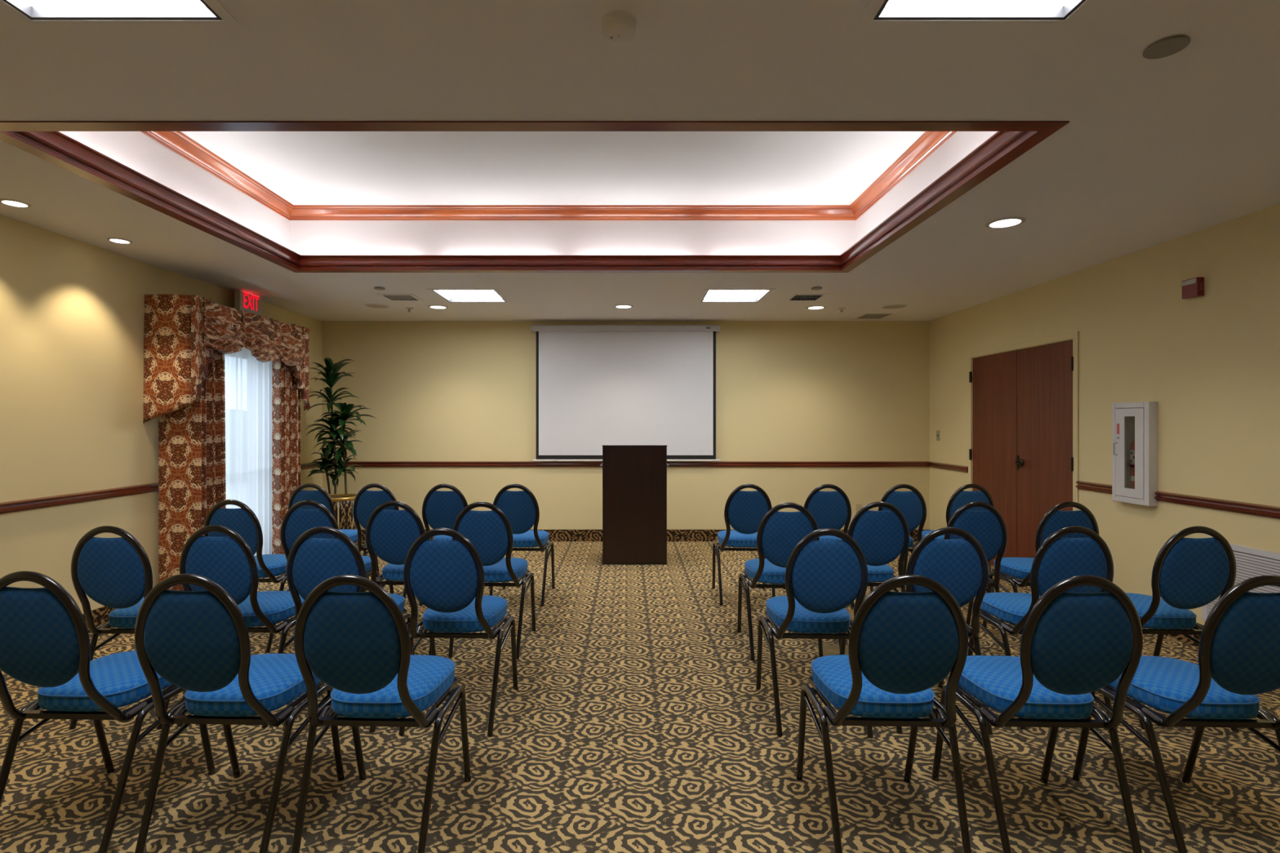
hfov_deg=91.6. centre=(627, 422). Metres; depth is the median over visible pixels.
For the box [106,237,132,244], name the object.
recessed light
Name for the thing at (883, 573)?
seat cushion
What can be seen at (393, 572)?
seat cushion
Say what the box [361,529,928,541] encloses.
baseboard
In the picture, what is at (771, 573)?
seat cushion
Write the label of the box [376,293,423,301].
ceiling vent
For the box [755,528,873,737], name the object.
banquet chair
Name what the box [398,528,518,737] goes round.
banquet chair
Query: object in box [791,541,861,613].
cushion
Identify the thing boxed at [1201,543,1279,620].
air vent
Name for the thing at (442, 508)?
cushion
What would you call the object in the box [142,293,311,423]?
valance
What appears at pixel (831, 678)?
seat cushion
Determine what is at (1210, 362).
wall
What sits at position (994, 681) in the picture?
seat cushion
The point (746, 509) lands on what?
cushion
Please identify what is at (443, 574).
cushion
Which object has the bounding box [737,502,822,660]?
banquet chair
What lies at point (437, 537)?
seat cushion
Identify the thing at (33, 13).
ceiling light
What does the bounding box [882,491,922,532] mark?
chair back
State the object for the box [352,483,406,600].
banquet chair
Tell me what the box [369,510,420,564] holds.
chair back
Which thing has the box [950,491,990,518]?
cushion
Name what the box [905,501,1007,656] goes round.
banquet chair
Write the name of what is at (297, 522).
chair back
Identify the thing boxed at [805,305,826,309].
recessed light
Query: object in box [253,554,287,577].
seat cushion
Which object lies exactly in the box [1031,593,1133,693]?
cushion
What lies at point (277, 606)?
seat cushion
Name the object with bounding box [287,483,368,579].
banquet chair
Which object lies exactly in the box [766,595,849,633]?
seat cushion
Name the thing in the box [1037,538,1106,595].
cushion
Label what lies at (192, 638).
cushion
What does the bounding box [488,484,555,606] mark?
banquet chair
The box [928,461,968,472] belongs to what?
trim
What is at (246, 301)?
exit sign
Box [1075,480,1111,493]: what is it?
trim
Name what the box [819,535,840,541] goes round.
seat cushion
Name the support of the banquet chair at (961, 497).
on the floor
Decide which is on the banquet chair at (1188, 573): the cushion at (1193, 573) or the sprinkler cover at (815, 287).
the cushion at (1193, 573)
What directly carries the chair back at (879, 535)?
on the banquet chair at (882, 536)
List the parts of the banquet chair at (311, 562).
leg, frame, leg, seat frame, leg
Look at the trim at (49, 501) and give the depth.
3.97 m
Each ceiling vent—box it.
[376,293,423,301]
[783,293,828,301]
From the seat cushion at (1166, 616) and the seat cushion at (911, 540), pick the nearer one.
the seat cushion at (1166, 616)
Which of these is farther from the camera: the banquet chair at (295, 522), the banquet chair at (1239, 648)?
the banquet chair at (295, 522)
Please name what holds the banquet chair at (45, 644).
on the floor
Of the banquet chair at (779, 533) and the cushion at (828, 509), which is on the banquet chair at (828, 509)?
the cushion at (828, 509)
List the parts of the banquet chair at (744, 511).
leg, leg, seat frame, frame, leg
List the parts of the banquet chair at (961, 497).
frame, leg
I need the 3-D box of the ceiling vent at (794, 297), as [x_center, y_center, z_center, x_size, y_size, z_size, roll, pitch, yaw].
[1.680,-1.200,5.865,0.330,0.061,0.330,0,0,0]
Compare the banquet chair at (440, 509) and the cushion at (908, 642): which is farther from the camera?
the banquet chair at (440, 509)
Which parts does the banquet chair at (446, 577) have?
leg, leg, frame, seat frame, leg, leg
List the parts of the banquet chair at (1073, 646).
leg, leg, seat frame, leg, frame, leg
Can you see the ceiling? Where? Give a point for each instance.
(1149, 153)
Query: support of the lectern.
on the floor
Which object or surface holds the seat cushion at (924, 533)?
on the banquet chair at (961, 497)
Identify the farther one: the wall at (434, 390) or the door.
the wall at (434, 390)
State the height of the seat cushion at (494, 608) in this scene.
0.082 m
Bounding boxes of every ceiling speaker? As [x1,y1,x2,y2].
[364,303,390,308]
[880,303,908,309]
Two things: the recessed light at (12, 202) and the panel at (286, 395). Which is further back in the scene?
the panel at (286, 395)
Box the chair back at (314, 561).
[292,538,359,599]
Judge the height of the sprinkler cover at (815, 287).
0.011 m
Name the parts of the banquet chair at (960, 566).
leg, leg, frame, leg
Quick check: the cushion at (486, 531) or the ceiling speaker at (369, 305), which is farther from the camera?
the ceiling speaker at (369, 305)
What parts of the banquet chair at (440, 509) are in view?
frame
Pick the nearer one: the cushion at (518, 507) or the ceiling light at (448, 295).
the cushion at (518, 507)
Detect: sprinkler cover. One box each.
[373,286,385,289]
[811,286,822,289]
[1142,35,1190,58]
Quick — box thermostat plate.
[936,430,939,440]
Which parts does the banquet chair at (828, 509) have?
frame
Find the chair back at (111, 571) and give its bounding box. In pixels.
[77,537,145,608]
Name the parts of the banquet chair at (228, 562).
leg, frame, seat frame, leg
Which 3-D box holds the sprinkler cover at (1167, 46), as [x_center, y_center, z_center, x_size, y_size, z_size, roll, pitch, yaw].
[1.682,-1.171,1.944,0.112,0.011,0.112,0,0,0]
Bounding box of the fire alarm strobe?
[1181,276,1204,298]
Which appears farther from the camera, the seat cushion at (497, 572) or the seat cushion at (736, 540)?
the seat cushion at (736, 540)
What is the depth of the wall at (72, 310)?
3.99 m
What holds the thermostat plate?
attached to the wall at (1210, 362)
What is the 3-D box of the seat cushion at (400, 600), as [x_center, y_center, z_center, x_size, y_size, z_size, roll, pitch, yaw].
[-1.328,0.927,3.087,0.371,0.082,0.394,0,0,2]
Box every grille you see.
[365,304,387,307]
[882,304,906,308]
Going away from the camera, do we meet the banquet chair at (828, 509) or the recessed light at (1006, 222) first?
the recessed light at (1006, 222)
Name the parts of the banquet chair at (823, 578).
leg, leg, seat frame, frame, leg, leg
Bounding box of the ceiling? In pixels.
[0,0,1279,320]
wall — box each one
[0,214,322,613]
[322,320,929,529]
[929,204,1279,625]
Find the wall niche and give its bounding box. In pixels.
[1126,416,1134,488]
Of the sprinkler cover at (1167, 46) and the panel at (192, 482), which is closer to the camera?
the sprinkler cover at (1167, 46)
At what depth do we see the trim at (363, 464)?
7.22 m
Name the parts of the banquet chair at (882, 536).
seat frame, frame, leg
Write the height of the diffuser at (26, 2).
0.006 m
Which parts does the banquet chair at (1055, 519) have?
leg, seat frame, leg, frame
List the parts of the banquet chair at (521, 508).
leg, frame, seat frame, leg, leg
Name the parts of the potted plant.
pot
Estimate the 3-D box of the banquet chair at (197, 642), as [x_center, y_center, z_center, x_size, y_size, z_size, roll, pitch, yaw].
[-1.327,0.924,2.156,0.445,0.930,0.560,0,0,2]
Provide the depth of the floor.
2.48 m
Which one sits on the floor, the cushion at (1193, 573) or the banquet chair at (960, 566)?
the banquet chair at (960, 566)
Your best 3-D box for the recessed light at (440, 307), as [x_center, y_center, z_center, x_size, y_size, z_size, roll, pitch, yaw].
[-1.930,-1.173,6.346,0.198,0.007,0.198,0,0,0]
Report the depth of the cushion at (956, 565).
2.73 m
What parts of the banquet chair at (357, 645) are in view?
leg, leg, frame, seat frame, leg, leg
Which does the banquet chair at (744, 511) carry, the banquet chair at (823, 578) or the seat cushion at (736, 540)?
the seat cushion at (736, 540)
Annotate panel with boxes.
[158,346,226,591]
[271,355,300,554]
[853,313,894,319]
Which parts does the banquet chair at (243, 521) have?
frame, seat frame, leg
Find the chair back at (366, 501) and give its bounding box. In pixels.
[355,490,395,528]
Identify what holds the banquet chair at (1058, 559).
on the floor
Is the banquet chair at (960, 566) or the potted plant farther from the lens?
the potted plant
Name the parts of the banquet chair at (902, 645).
leg, leg, seat frame, frame, leg, leg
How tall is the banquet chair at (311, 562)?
0.930 m
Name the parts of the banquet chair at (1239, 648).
leg, leg, seat frame, leg, frame, leg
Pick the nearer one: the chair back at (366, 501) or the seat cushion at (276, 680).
the seat cushion at (276, 680)
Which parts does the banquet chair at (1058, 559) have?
leg, seat frame, leg, frame, leg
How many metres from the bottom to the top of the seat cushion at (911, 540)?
0.082 m
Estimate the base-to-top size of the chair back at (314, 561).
0.330 m
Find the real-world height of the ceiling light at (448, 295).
0.065 m
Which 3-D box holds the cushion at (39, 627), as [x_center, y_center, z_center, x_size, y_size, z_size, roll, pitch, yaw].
[-1.859,0.680,1.969,0.307,0.330,0.098,0,0,2]
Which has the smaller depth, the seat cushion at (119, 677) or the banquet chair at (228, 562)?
the seat cushion at (119, 677)
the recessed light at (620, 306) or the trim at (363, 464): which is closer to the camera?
the recessed light at (620, 306)
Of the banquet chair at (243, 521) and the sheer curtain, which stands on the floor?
the banquet chair at (243, 521)
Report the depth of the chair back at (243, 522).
3.71 m
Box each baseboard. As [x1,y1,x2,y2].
[82,596,144,633]
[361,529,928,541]
[928,529,1200,648]
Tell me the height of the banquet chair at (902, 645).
0.930 m
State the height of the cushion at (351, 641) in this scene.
0.330 m
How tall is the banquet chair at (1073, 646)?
0.930 m
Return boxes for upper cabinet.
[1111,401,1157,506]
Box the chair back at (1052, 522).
[1040,511,1093,545]
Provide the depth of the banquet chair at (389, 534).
3.65 m
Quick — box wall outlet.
[856,504,862,513]
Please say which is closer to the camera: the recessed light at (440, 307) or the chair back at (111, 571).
the chair back at (111, 571)
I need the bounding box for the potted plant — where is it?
[302,357,376,529]
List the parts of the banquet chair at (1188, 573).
leg, leg, seat frame, frame, leg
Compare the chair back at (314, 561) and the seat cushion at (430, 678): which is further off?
the chair back at (314, 561)
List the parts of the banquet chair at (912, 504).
leg, frame, leg, seat frame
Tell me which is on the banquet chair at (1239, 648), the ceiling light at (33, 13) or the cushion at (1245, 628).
the cushion at (1245, 628)
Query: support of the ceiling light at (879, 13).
attached to the ceiling
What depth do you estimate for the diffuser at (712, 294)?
5.86 m
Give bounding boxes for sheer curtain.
[224,346,271,555]
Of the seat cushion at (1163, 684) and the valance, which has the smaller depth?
the seat cushion at (1163, 684)
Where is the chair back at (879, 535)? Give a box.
[852,511,904,565]
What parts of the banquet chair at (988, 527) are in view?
leg, frame, seat frame, leg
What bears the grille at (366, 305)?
attached to the ceiling speaker at (369, 305)
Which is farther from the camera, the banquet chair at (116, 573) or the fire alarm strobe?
the fire alarm strobe
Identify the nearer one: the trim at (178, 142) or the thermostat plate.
the trim at (178, 142)
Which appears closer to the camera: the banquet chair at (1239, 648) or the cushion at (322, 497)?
the banquet chair at (1239, 648)
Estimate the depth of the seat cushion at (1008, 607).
3.07 m
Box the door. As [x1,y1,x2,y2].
[968,331,1079,565]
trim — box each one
[0,120,1069,272]
[0,482,158,514]
[141,131,955,220]
[300,462,318,470]
[332,461,929,466]
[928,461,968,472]
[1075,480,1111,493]
[1154,491,1279,519]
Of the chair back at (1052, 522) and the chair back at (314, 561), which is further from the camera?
the chair back at (1052, 522)
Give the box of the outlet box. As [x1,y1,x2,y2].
[814,644,848,656]
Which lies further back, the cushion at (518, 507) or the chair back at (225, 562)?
the cushion at (518, 507)
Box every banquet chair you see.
[0,570,215,852]
[69,525,173,728]
[134,573,344,852]
[177,524,304,728]
[203,499,288,652]
[279,500,378,644]
[283,526,414,732]
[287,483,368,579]
[291,574,471,852]
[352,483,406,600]
[365,501,435,655]
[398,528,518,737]
[418,484,489,605]
[448,501,535,658]
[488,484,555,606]
[711,484,775,605]
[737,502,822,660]
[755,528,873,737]
[782,484,854,607]
[795,574,971,852]
[838,501,909,649]
[869,484,926,592]
[896,527,992,734]
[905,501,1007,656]
[915,484,994,592]
[931,575,1142,852]
[967,525,1114,729]
[982,501,1099,630]
[1072,575,1279,852]
[1125,525,1238,731]
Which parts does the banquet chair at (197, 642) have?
leg, frame, leg, seat frame, leg, leg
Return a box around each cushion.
[0,586,79,686]
[37,650,173,711]
[109,597,144,628]
[143,590,239,691]
[185,653,320,716]
[237,591,304,626]
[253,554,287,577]
[292,490,330,511]
[302,592,399,693]
[331,654,454,718]
[338,528,357,542]
[361,555,371,571]
[382,563,404,581]
[388,593,404,612]
[409,540,477,612]
[422,595,506,632]
[425,491,464,529]
[433,535,452,540]
[457,511,507,565]
[482,557,528,582]
[496,491,535,533]
[512,529,548,547]
[717,529,757,547]
[728,491,768,533]
[744,558,786,583]
[761,511,814,567]
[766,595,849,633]
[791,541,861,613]
[807,491,847,529]
[811,654,933,718]
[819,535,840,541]
[858,592,958,693]
[866,564,893,582]
[908,536,913,547]
[912,539,982,607]
[921,529,944,539]
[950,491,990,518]
[957,655,1093,719]
[980,592,1040,625]
[994,557,1034,581]
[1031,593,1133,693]
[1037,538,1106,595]
[1107,655,1259,719]
[1125,592,1195,629]
[1159,538,1229,608]
[1210,593,1279,693]
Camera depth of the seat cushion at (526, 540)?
4.82 m
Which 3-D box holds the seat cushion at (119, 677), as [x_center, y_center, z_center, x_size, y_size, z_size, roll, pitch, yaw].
[-1.848,0.927,2.267,0.371,0.082,0.394,0,0,2]
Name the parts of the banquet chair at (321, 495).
frame, leg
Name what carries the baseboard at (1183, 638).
attached to the wall at (1210, 362)
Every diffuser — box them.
[23,0,204,6]
[438,289,502,298]
[704,289,765,298]
[885,0,1069,6]
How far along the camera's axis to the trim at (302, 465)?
6.86 m
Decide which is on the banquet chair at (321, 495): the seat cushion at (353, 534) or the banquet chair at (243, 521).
the seat cushion at (353, 534)
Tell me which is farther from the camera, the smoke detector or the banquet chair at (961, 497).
the banquet chair at (961, 497)
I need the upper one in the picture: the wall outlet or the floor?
the wall outlet
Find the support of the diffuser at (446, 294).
attached to the ceiling light at (448, 295)
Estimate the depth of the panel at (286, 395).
5.89 m
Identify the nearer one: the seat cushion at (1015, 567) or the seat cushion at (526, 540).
the seat cushion at (1015, 567)
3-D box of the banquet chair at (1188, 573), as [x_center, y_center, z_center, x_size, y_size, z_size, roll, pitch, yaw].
[2.535,0.924,3.021,0.445,0.930,0.560,0,0,2]
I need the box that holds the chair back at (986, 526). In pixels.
[950,511,1002,561]
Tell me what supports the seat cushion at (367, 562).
on the banquet chair at (295, 522)
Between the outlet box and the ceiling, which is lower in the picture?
the outlet box
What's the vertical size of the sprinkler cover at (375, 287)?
0.011 m
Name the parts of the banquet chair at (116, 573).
leg, frame, seat frame, leg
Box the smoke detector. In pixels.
[601,10,636,45]
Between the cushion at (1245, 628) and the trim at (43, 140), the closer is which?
the cushion at (1245, 628)
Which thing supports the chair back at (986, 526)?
on the banquet chair at (988, 527)
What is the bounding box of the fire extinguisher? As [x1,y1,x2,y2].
[1129,440,1134,488]
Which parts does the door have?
lock plate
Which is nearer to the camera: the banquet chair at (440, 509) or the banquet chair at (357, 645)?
the banquet chair at (357, 645)
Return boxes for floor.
[0,541,1279,852]
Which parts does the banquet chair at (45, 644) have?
leg, frame, seat frame, leg, leg, leg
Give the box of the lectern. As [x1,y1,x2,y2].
[600,444,669,564]
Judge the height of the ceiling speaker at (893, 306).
0.010 m
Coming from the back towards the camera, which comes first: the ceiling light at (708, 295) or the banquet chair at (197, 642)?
the ceiling light at (708, 295)
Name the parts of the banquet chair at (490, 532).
leg, frame, seat frame, leg, leg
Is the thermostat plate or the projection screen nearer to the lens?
the thermostat plate
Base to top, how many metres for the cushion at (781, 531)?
0.330 m
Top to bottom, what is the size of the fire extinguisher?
0.461 m
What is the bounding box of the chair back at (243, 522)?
[208,508,257,554]
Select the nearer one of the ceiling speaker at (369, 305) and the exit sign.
the exit sign
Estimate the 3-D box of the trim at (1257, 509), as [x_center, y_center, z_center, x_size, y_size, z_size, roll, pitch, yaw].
[3.497,0.488,0.759,0.026,0.064,6.718,0,0,0]
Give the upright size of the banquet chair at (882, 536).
0.930 m
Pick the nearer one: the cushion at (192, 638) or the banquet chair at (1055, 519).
the cushion at (192, 638)
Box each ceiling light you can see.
[0,0,243,27]
[426,288,511,302]
[696,288,776,302]
[856,0,1099,27]
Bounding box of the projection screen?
[530,324,720,461]
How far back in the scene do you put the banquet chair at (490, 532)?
3.63 m
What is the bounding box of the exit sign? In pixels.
[234,290,262,315]
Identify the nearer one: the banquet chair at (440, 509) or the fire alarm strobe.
the fire alarm strobe
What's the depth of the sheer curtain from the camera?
5.61 m
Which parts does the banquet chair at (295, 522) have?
frame, leg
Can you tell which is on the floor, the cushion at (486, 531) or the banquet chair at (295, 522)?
the banquet chair at (295, 522)
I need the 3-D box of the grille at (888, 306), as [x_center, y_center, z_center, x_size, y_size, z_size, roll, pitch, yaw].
[2.705,-1.169,6.316,0.229,0.006,0.229,0,0,0]
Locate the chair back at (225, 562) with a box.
[185,537,250,604]
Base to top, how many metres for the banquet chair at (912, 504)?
0.930 m
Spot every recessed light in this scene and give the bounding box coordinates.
[0,198,31,207]
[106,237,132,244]
[427,305,448,309]
[613,304,633,308]
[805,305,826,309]
[984,216,1026,228]
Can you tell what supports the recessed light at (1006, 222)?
in the ceiling
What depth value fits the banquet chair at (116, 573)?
2.78 m
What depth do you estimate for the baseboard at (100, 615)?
4.18 m
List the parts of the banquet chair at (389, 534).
leg, seat frame, frame, leg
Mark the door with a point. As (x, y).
(1024, 403)
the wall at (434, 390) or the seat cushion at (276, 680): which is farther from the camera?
the wall at (434, 390)
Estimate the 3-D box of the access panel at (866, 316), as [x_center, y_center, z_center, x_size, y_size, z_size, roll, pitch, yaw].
[2.730,-1.174,6.905,0.320,0.004,0.350,0,0,0]
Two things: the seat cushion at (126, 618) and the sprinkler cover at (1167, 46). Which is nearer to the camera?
the sprinkler cover at (1167, 46)
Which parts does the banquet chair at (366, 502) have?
frame, leg, leg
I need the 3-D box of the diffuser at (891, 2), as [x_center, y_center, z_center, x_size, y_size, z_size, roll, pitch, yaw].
[0.995,-1.205,1.535,0.532,0.006,0.532,0,0,0]
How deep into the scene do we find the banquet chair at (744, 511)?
4.67 m
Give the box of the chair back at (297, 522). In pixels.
[284,509,334,551]

